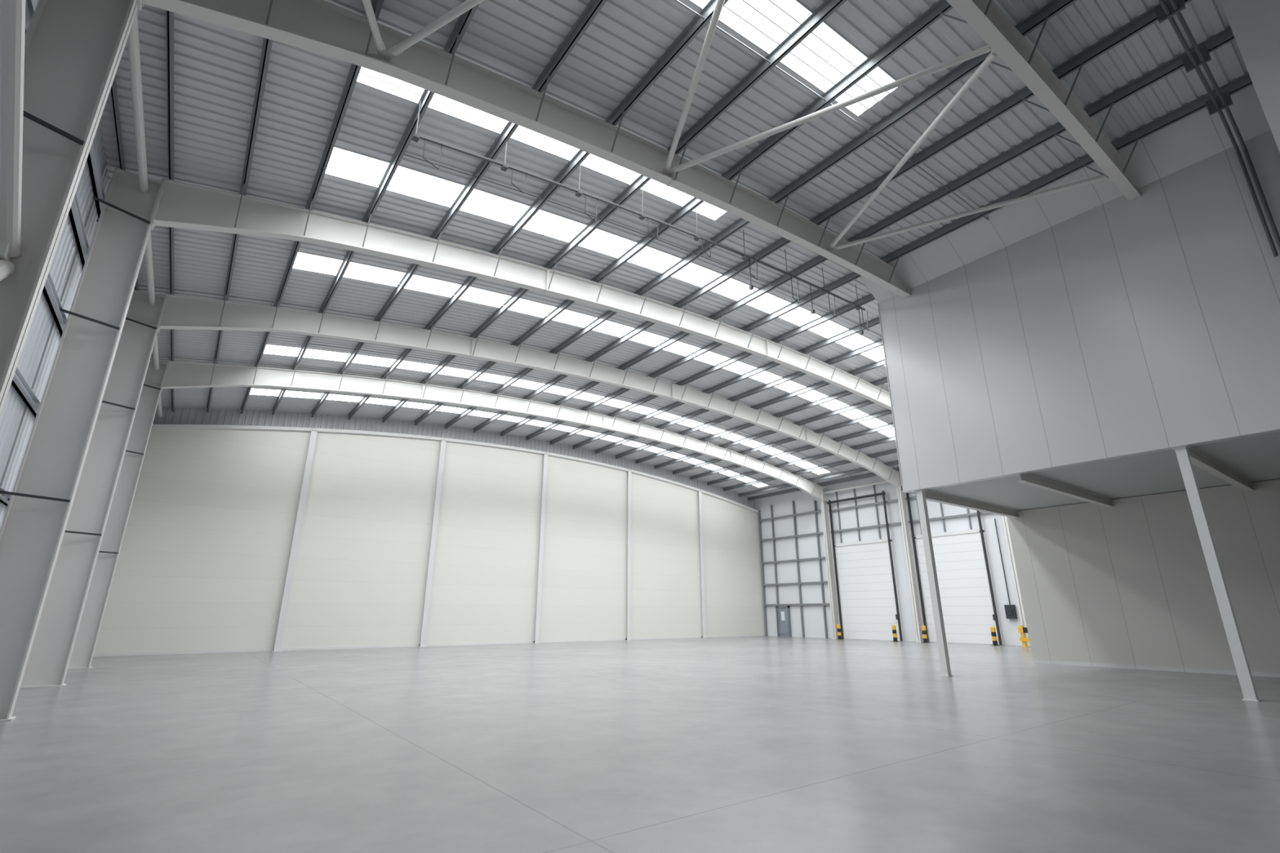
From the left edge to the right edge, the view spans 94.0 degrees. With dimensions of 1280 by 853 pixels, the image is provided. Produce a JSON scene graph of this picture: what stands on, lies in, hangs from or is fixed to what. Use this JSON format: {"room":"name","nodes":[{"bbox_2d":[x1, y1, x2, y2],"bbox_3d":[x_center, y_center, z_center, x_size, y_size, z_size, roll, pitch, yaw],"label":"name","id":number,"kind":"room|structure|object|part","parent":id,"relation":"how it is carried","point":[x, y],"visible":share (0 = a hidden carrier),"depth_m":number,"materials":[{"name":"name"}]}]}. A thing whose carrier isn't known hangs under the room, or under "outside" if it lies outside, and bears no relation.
{"room":"warehouse","nodes":[
{"label":"warehouse","id":0,"kind":"room"},
{"bbox_2d":[0,0,110,528],"bbox_3d":[-11.622,-0.755,11.225,0.035,11.750,44.700,13,-21,-35],"label":"wall","id":1,"kind":"structure","parent":0,"point":[43,338],"depth_m":11.92,"materials":[{"name":"white"}]},
{"bbox_2d":[93,428,765,653],"bbox_3d":[-6.830,7.840,40.039,43.440,12.570,0.150,13,-21,-35],"label":"wall","id":2,"kind":"structure","parent":0,"point":[202,562],"depth_m":34.85,"materials":[{"name":"white metal"}]},
{"bbox_2d":[93,634,765,657],"bbox_3d":[-6.760,13.764,38.127,43.290,0.120,0.020,13,-21,-35],"label":"baseboard","id":3,"kind":"structure","parent":2,"relation":"attached to","point":[673,637],"depth_m":32.56,"materials":[{"name":"white"}]},
{"bbox_2d":[151,424,758,513],"bbox_3d":[-6.798,2.886,41.544,43.440,2.296,0.360,13,-21,-35],"label":"trim","id":4,"kind":"structure","parent":2,"relation":"attached to","point":[153,426],"depth_m":36.74,"materials":[{"name":"white metal"}]},
{"bbox_2d":[152,407,754,508],"bbox_3d":[-7.040,3.144,41.858,43.500,4.620,0.035,13,-21,-35],"label":"wall","id":5,"kind":"structure","parent":0,"point":[184,415],"depth_m":36.76,"materials":[{"name":"white metal"}]},
{"bbox_2d":[0,635,1279,852],"bbox_3d":[6.027,8.766,21.633,44.440,0.200,44.740,13,-21,-35],"label":"floor","id":6,"kind":"structure","parent":0,"point":[755,744],"depth_m":8.22,"materials":[{"name":"concrete"}]},
{"bbox_2d":[271,430,317,651],"bbox_3d":[-18.160,5.742,31.584,0.400,11.520,0.280,13,-21,-35],"label":"column","id":7,"kind":"structure","parent":6,"relation":"on","point":[295,543],"depth_m":31.37,"materials":[{"name":"white metal"}]},
{"bbox_2d":[418,440,446,647],"bbox_3d":[-12.383,6.697,35.788,0.400,12.210,0.280,13,-21,-35],"label":"column","id":8,"kind":"structure","parent":6,"relation":"on","point":[424,627],"depth_m":35.59,"materials":[{"name":"white metal"}]},
{"bbox_2d":[67,360,839,669],"bbox_3d":[-2.403,5.644,34.428,43.348,13.406,1.267,13,-21,-35],"label":"frame","id":9,"kind":"object","parent":6,"relation":"on","point":[171,374],"visible":0.99,"depth_m":26.60,"materials":[{"name":"white paint"}]},
{"bbox_2d":[0,0,911,415],"bbox_3d":[9.342,0.925,19.359,43.348,13.406,1.267,13,-21,-35],"label":"frame","id":10,"kind":"object","parent":6,"relation":"on","point":[73,49],"visible":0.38,"depth_m":9.44,"materials":[{"name":"white paint"}]},
{"bbox_2d":[19,289,924,688],"bbox_3d":[1.512,4.071,29.405,43.348,13.406,1.267,13,-21,-35],"label":"frame","id":11,"kind":"object","parent":6,"relation":"on","point":[52,646],"visible":0.96,"depth_m":19.16,"materials":[{"name":"white paint"}]},
{"bbox_2d":[0,166,1030,721],"bbox_3d":[5.427,2.498,24.382,43.348,13.406,1.267,13,-21,-35],"label":"frame","id":12,"kind":"object","parent":6,"relation":"on","point":[34,523],"visible":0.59,"depth_m":13.18,"materials":[{"name":"white paint"}]},
{"bbox_2d":[758,496,989,638],"bbox_3d":[18.277,9.370,42.130,0.200,10.900,25.600,13,-21,-35],"label":"wall frame","id":13,"kind":"object","parent":12,"relation":"attached to","point":[824,604],"depth_m":48.62,"materials":[{"name":"grey metal"}]},
{"bbox_2d":[775,605,791,636],"bbox_3d":[11.805,16.019,49.141,0.150,2.400,1.350,13,-21,-35],"label":"door","id":14,"kind":"structure","parent":13,"relation":"in","point":[776,606],"depth_m":49.19,"materials":[{"name":"grey metal"}]},
{"bbox_3d":[11.784,15.633,49.246,0.020,0.700,0.350,13,-21,-35],"label":"vision panel","id":15,"kind":"part","parent":14,"relation":"part of","materials":[{"name":"white"}]},
{"bbox_2d":[778,608,789,636],"bbox_3d":[11.800,16.085,49.117,0.140,2.240,1.150,13,-21,-35],"label":"door leaf","id":16,"kind":"structure","parent":14,"relation":"attached to","point":[784,624],"depth_m":49.01,"materials":[{"name":"grey paint"}]},
{"bbox_2d":[826,490,902,641],"bbox_3d":[16.429,10.259,44.133,0.187,10.400,5.000,13,-21,-35],"label":"door","id":17,"kind":"structure","parent":13,"relation":"in","point":[897,616],"depth_m":44.37,"materials":[{"name":"metal"}]},
{"bbox_2d":[836,542,899,640],"bbox_3d":[16.584,12.028,43.700,0.080,6.750,4.400,13,-21,-35],"label":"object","id":18,"kind":"structure","parent":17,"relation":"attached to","point":[865,577],"depth_m":43.60,"materials":[{"name":"white metal"}]},
{"bbox_2d":[834,537,904,640],"bbox_3d":[16.572,11.928,43.722,0.170,6.970,4.840,13,-21,-35],"label":"door frame","id":19,"kind":"structure","parent":13,"relation":"in","point":[881,540],"depth_m":44.09,"materials":[{"name":"grey metal"}]},
{"bbox_2d":[906,493,1002,644],"bbox_3d":[20.293,8.706,39.175,0.187,10.400,4.850,13,-21,-35],"label":"door","id":20,"kind":"structure","parent":13,"relation":"in","point":[995,615],"depth_m":38.13,"materials":[{"name":"metal"}]},
{"bbox_2d":[916,532,998,644],"bbox_3d":[20.448,10.475,38.742,0.080,6.750,4.250,13,-21,-35],"label":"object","id":21,"kind":"structure","parent":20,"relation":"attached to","point":[961,571],"depth_m":38.41,"materials":[{"name":"white metal"}]},
{"bbox_2d":[914,528,1003,644],"bbox_3d":[20.436,10.375,38.764,0.170,6.970,4.690,13,-21,-35],"label":"door frame","id":22,"kind":"structure","parent":13,"relation":"in","point":[974,531],"depth_m":38.97,"materials":[{"name":"grey metal"}]},
{"bbox_2d":[532,453,547,643],"bbox_3d":[-6.606,7.872,39.923,0.400,12.440,0.280,13,-21,-35],"label":"column","id":23,"kind":"structure","parent":6,"relation":"on","point":[544,461],"depth_m":39.74,"materials":[{"name":"white metal"}]},
{"bbox_2d":[625,471,631,640],"bbox_3d":[-0.829,9.266,43.989,0.400,12.210,0.280,13,-21,-35],"label":"column","id":24,"kind":"structure","parent":6,"relation":"on","point":[628,475],"depth_m":43.84,"materials":[{"name":"white metal"}]},
{"bbox_2d":[697,490,706,638],"bbox_3d":[4.949,10.879,47.986,0.400,11.520,0.280,13,-21,-35],"label":"column","id":25,"kind":"structure","parent":6,"relation":"on","point":[703,622],"depth_m":47.88,"materials":[{"name":"white metal"}]},
{"bbox_2d":[836,624,841,639],"bbox_3d":[14.586,15.037,43.747,0.400,1.050,0.400,13,-21,-35],"label":"bollard","id":26,"kind":"object","parent":6,"relation":"on","point":[838,626],"visible":1,"depth_m":43.65,"materials":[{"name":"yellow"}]},
{"bbox_2d":[891,625,897,641],"bbox_3d":[17.212,13.982,40.378,0.400,1.050,0.400,13,-21,-35],"label":"bollard","id":27,"kind":"object","parent":6,"relation":"on","point":[894,628],"visible":0.99,"depth_m":40.29,"materials":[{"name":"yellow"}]},
{"bbox_2d":[921,625,929,643],"bbox_3d":[18.465,13.478,38.770,0.400,1.050,0.400,13,-21,-35],"label":"bollard","id":28,"kind":"object","parent":6,"relation":"on","point":[923,627],"visible":1,"depth_m":38.67,"materials":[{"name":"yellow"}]},
{"bbox_2d":[913,488,952,676],"bbox_3d":[9.286,4.837,18.939,0.300,5.690,0.300,13,-21,-35],"label":"support post","id":29,"kind":"object","parent":6,"relation":"on","point":[921,495],"visible":1,"depth_m":18.82,"materials":[{"name":"white metal"}]},
{"bbox_2d":[990,626,1000,645],"bbox_3d":[21.031,12.447,35.477,0.400,1.050,0.400,13,-21,-35],"label":"bollard","id":30,"kind":"object","parent":6,"relation":"on","point":[993,629],"visible":1,"depth_m":35.38,"materials":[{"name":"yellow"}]},
{"bbox_2d":[1017,625,1030,647],"bbox_3d":[22.762,11.443,32.440,0.360,1.150,3.960,13,-21,-35],"label":"guard rail","id":31,"kind":"object","parent":6,"relation":"on","point":[1021,629],"visible":0.21,"depth_m":33.71,"materials":[{"name":"yellow metal"}]},
{"bbox_2d":[938,0,1141,200],"bbox_3d":[13.257,-0.648,14.335,43.348,13.406,1.267,13,-21,-35],"label":"frame","id":32,"kind":"object","parent":6,"relation":"on","point":[985,17],"visible":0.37,"depth_m":12.88,"materials":[{"name":"white paint"}]},
{"bbox_2d":[0,0,26,280],"bbox_3d":[-5.585,-2.423,4.484,0.220,10.271,6.606,13,-21,-35],"label":"brace","id":33,"kind":"object","parent":32,"relation":"attached to","point":[12,12],"visible":1,"depth_m":6.35,"materials":[{"name":"white paint"}]},
{"bbox_2d":[0,0,105,506],"bbox_3d":[-11.213,-0.355,10.694,0.140,10.670,43.390,13,-21,-35],"label":"wall girts","id":34,"kind":"structure","parent":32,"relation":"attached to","point":[19,382],"depth_m":11.80,"materials":[{"name":"grey metal"}]},
{"bbox_2d":[127,11,901,493],"bbox_3d":[3.340,-0.742,28.582,42.405,0.254,33.570,13,-21,-35],"label":"tie","id":35,"kind":"object","parent":32,"relation":"attached to","point":[133,40],"visible":0.67,"depth_m":12.26,"materials":[{"name":"white paint"}]},
{"bbox_2d":[361,0,1107,250],"bbox_3d":[2.604,-6.542,12.162,19.817,2.274,6.580,13,-21,-35],"label":"brace","id":36,"kind":"object","parent":32,"relation":"attached to","point":[396,50],"visible":0.91,"depth_m":12.97,"materials":[{"name":"white paint"}]},
{"bbox_2d":[1171,445,1261,702],"bbox_3d":[13.279,3.232,13.816,0.300,5.690,0.300,13,-21,-35],"label":"support post","id":37,"kind":"object","parent":6,"relation":"on","point":[1246,681],"visible":1,"depth_m":13.68,"materials":[{"name":"white metal"}]},
{"bbox_3d":[17.172,-2.222,9.312,43.348,13.406,1.267,13,-21,-35],"label":"frame","id":38,"kind":"object","parent":6,"relation":"on","visible":0},
{"bbox_2d":[111,0,1253,500],"bbox_3d":[5.821,-3.299,25.185,42.500,2.237,43.840,13,-21,-35],"label":"roof purlins","id":39,"kind":"structure","parent":38,"relation":"attached to","point":[828,7],"depth_m":16.91,"materials":[{"name":"grey metal"}]},
{"bbox_2d":[1154,0,1279,257],"bbox_3d":[11.472,-6.405,11.991,7.787,3.792,0.400,13,-21,-35],"label":"pipes","id":40,"kind":"object","parent":39,"relation":"attached to","point":[1166,9],"visible":1,"depth_m":13.64,"materials":[{"name":"grey metal"}]},
{"bbox_2d":[100,0,1248,500],"bbox_3d":[5.914,-3.296,25.570,43.640,2.102,44.520,13,-21,-35],"label":"ceiling","id":41,"kind":"structure","parent":0,"point":[216,66],"depth_m":15.28,"materials":[{"name":"white metal"}]},
{"bbox_2d":[249,388,768,487],"bbox_3d":[-4.405,1.016,40.129,37.002,1.590,1.120,13,-21,-35],"label":"skylight","id":42,"kind":"object","parent":41,"relation":"attached to","point":[253,391],"visible":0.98,"depth_m":36.48,"materials":[{"name":"white plastic"}]},
{"bbox_2d":[356,66,726,220],"bbox_3d":[-1.455,-6.861,14.910,10.202,1.132,1.120,13,-21,-35],"label":"skylight","id":43,"kind":"object","parent":41,"relation":"attached to","point":[391,85],"visible":0.3,"depth_m":14.38,"materials":[{"name":"white plastic"}]},
{"bbox_2d":[263,344,829,474],"bbox_3d":[-0.729,-0.461,35.412,37.002,1.590,1.120,13,-21,-35],"label":"skylight","id":44,"kind":"object","parent":41,"relation":"attached to","point":[270,349],"visible":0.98,"depth_m":31.09,"materials":[{"name":"white plastic"}]},
{"bbox_2d":[293,252,894,437],"bbox_3d":[4.117,-2.408,29.194,37.002,1.590,1.120,13,-21,-35],"label":"skylight","id":45,"kind":"object","parent":41,"relation":"attached to","point":[304,261],"visible":0.73,"depth_m":23.53,"materials":[{"name":"white plastic"}]},
{"bbox_2d":[324,146,885,365],"bbox_3d":[7.292,-3.684,25.120,37.002,1.590,1.120,13,-21,-35],"label":"skylight","id":46,"kind":"object","parent":41,"relation":"attached to","point":[344,164],"visible":0.65,"depth_m":18.15,"materials":[{"name":"white plastic"}]},
{"bbox_2d":[411,100,868,334],"bbox_3d":[1.872,-5.438,17.593,16.622,2.663,0.160,13,-21,-35],"label":"lighting trunking","id":47,"kind":"object","parent":41,"relation":"hanging from","point":[415,136],"visible":0.98,"depth_m":16.12,"materials":[{"name":"grey metal"}]},
{"bbox_2d":[690,0,897,115],"bbox_3d":[1.552,-8.070,11.051,10.202,1.132,1.120,13,-21,-35],"label":"skylight","id":48,"kind":"object","parent":41,"relation":"attached to","point":[824,57],"visible":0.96,"depth_m":12.49,"materials":[{"name":"white plastic"}]},
{"bbox_2d":[753,472,1022,645],"bbox_3d":[23.516,7.014,35.812,0.150,11.620,44.140,13,-21,-35],"label":"wall","id":49,"kind":"structure","parent":0,"point":[785,548],"depth_m":46.26,"materials":[{"name":"white metal"}]},
{"bbox_2d":[835,484,972,543],"bbox_3d":[18.492,5.847,43.010,0.110,4.250,9.880,13,-21,-35],"label":"door track","id":50,"kind":"object","parent":49,"relation":"attached to","point":[873,486],"depth_m":44.45,"materials":[{"name":"grey metal"}]},
{"bbox_2d":[994,518,1017,618],"bbox_3d":[22.257,8.647,36.644,0.320,6.000,0.500,13,-21,-35],"label":"control panel","id":51,"kind":"object","parent":49,"relation":"attached to","point":[1010,610],"visible":1,"depth_m":35.89,"materials":[{"name":"grey metal"}]},
{"bbox_2d":[860,84,1279,677],"bbox_3d":[16.715,-0.356,15.542,8.600,13.570,17.580,13,-21,-35],"label":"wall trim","id":52,"kind":"structure","parent":0,"point":[1200,135],"depth_m":16.82,"materials":[{"name":"grey metal"}]},
{"bbox_2d":[915,447,1253,518],"bbox_3d":[16.151,1.295,16.916,7.350,0.280,13.450,13,-21,-35],"label":"beams","id":53,"kind":"structure","parent":52,"relation":"attached to","point":[1197,459],"depth_m":19.12,"materials":[{"name":"grey metal"}]},
{"bbox_2d":[878,129,1279,673],"bbox_3d":[22.698,0.963,19.772,21.490,13.580,17.550,13,-21,-35],"label":"wall panels","id":54,"kind":"object","parent":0,"point":[1153,316],"visible":0.75,"depth_m":17.92,"materials":[{"name":"grey metal"}]},
{"bbox_2d":[926,431,1279,511],"bbox_3d":[22.782,1.885,19.470,21.370,0.120,17.430,13,-21,-35],"label":"soffit","id":55,"kind":"structure","parent":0,"point":[1255,459],"depth_m":18.16,"materials":[{"name":"grey metal"}]},
{"bbox_2d":[1220,0,1279,151],"bbox_3d":[14.721,-2.700,7.892,4.050,13.471,7.120,13,-21,-35],"label":"wall partition","id":56,"kind":"structure","parent":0,"point":[1255,24],"depth_m":10.68,"materials":[{"name":"white metal"}]}
]}

